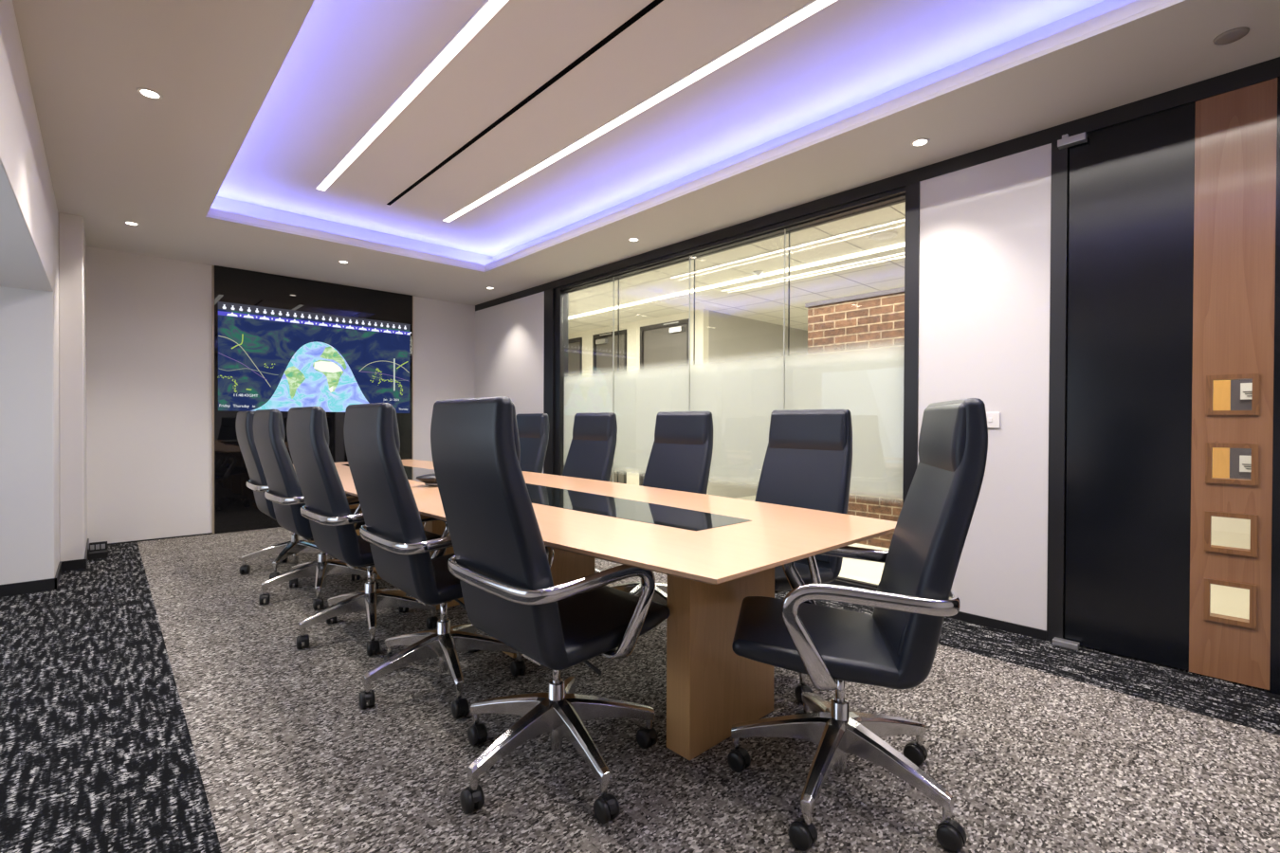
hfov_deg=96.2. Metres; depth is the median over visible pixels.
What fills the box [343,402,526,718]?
office chair
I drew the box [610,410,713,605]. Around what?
office chair
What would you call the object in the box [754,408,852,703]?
office chair
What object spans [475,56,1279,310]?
trim
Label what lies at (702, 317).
wall
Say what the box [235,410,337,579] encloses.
office chair
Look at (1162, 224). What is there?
door
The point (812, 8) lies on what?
recessed light
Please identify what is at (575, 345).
door
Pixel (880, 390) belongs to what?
window
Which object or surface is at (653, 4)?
ceiling vent
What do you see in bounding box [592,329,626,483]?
door
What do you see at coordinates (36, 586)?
baseboard
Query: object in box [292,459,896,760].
conference table
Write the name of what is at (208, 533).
baseboard
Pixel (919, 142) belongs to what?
recessed light
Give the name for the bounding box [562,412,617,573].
office chair
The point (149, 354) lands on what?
wall
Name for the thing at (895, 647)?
office chair
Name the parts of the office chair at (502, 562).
backrest, leg, lever, leg, seat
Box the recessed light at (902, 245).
[568,242,904,319]
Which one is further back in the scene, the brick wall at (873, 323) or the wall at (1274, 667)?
the brick wall at (873, 323)
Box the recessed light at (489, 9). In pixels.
[315,0,510,190]
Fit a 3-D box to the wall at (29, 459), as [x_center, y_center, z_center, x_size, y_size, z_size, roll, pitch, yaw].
[-2.240,-0.221,1.196,1.160,2.645,9.610,0,1,-43]
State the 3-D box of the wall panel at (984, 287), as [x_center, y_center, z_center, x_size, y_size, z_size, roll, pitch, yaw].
[1.942,-0.203,3.248,0.146,2.514,0.651,0,1,-43]
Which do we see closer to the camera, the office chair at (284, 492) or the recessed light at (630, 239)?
the office chair at (284, 492)
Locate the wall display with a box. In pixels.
[211,265,413,533]
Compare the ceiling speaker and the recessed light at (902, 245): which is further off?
the recessed light at (902, 245)
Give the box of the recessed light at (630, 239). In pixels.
[627,237,639,241]
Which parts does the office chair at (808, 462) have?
leg, backrest, seat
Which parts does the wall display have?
edge trim, edge trim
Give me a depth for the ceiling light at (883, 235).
4.80 m
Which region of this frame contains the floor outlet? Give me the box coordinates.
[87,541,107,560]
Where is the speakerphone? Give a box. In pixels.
[416,473,438,486]
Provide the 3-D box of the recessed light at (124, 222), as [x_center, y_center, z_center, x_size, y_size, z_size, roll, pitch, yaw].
[-3.938,-1.573,4.446,0.094,0.004,0.094,0,1,-43]
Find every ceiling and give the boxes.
[12,0,1279,305]
[567,201,905,333]
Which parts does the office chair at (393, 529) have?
backrest, seat, lever, leg, leg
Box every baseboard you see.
[0,578,56,597]
[54,538,89,589]
[107,532,212,545]
[944,611,1046,640]
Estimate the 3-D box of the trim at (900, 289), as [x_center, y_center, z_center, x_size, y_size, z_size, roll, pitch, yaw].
[2.452,-1.198,5.041,0.270,0.040,2.080,0,1,-43]
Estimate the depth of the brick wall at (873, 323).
5.28 m
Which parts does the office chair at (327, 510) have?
backrest, leg, seat, leg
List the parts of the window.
frame post, frame sill, frame post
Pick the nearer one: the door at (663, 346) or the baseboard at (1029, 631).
the baseboard at (1029, 631)
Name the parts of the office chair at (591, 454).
backrest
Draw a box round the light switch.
[986,412,1000,428]
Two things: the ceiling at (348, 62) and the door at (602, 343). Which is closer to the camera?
the ceiling at (348, 62)
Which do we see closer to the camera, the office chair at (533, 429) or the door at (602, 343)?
the office chair at (533, 429)
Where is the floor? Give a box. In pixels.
[0,494,1279,852]
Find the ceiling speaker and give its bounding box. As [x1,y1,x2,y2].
[1213,26,1249,44]
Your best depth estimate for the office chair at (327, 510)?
2.81 m
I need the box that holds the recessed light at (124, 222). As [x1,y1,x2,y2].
[123,220,139,225]
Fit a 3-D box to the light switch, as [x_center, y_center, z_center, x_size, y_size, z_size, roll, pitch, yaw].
[1.924,-0.035,3.149,0.015,0.086,0.086,0,1,-43]
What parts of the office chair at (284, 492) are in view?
backrest, leg, seat, leg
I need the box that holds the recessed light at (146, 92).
[136,87,163,99]
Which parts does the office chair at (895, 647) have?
leg, seat, leg, backrest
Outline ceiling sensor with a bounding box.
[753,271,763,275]
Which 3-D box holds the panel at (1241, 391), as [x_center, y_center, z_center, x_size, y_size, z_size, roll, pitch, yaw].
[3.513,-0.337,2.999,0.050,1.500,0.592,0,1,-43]
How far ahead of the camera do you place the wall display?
6.10 m
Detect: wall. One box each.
[0,0,59,585]
[86,246,475,543]
[474,291,544,474]
[567,309,709,494]
[708,310,807,498]
[807,292,904,548]
[1269,75,1279,694]
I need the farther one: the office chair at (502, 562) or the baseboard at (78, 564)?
the baseboard at (78, 564)
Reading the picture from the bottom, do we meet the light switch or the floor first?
the floor
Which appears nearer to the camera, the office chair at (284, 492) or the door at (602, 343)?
the office chair at (284, 492)
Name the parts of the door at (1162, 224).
frame, vision frame, vision frame, vision frame, vision frame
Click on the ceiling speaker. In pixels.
(1233, 35)
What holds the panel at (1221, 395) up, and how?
attached to the door at (1162, 224)
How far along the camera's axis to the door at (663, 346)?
8.57 m
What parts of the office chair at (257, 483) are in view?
backrest, leg, leg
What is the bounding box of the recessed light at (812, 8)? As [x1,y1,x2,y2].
[441,0,837,222]
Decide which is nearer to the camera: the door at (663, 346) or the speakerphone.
the speakerphone
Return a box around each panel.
[917,143,1051,630]
[1210,516,1250,620]
[1211,380,1230,478]
[1229,379,1252,479]
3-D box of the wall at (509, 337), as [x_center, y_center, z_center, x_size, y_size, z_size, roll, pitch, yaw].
[-1.567,-0.222,7.005,0.146,2.564,1.640,0,1,-43]
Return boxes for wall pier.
[58,212,87,561]
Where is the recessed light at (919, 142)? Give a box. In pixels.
[910,137,930,146]
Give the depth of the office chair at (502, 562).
1.69 m
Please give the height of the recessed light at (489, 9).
0.008 m
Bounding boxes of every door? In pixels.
[567,337,582,379]
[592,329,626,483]
[639,318,689,486]
[1046,77,1277,690]
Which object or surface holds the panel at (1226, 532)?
attached to the door at (1162, 224)
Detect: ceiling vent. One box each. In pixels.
[386,0,663,205]
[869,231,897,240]
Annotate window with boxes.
[543,181,919,590]
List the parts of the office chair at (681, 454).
leg, backrest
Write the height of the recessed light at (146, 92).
0.004 m
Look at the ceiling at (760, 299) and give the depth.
6.33 m
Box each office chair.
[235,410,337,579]
[253,409,378,609]
[286,406,441,656]
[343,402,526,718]
[430,396,670,823]
[516,413,548,473]
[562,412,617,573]
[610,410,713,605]
[727,398,987,852]
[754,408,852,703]
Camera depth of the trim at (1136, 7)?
3.15 m
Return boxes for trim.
[207,0,1170,270]
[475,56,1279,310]
[804,287,904,308]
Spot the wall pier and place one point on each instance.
(72, 246)
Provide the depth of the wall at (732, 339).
8.64 m

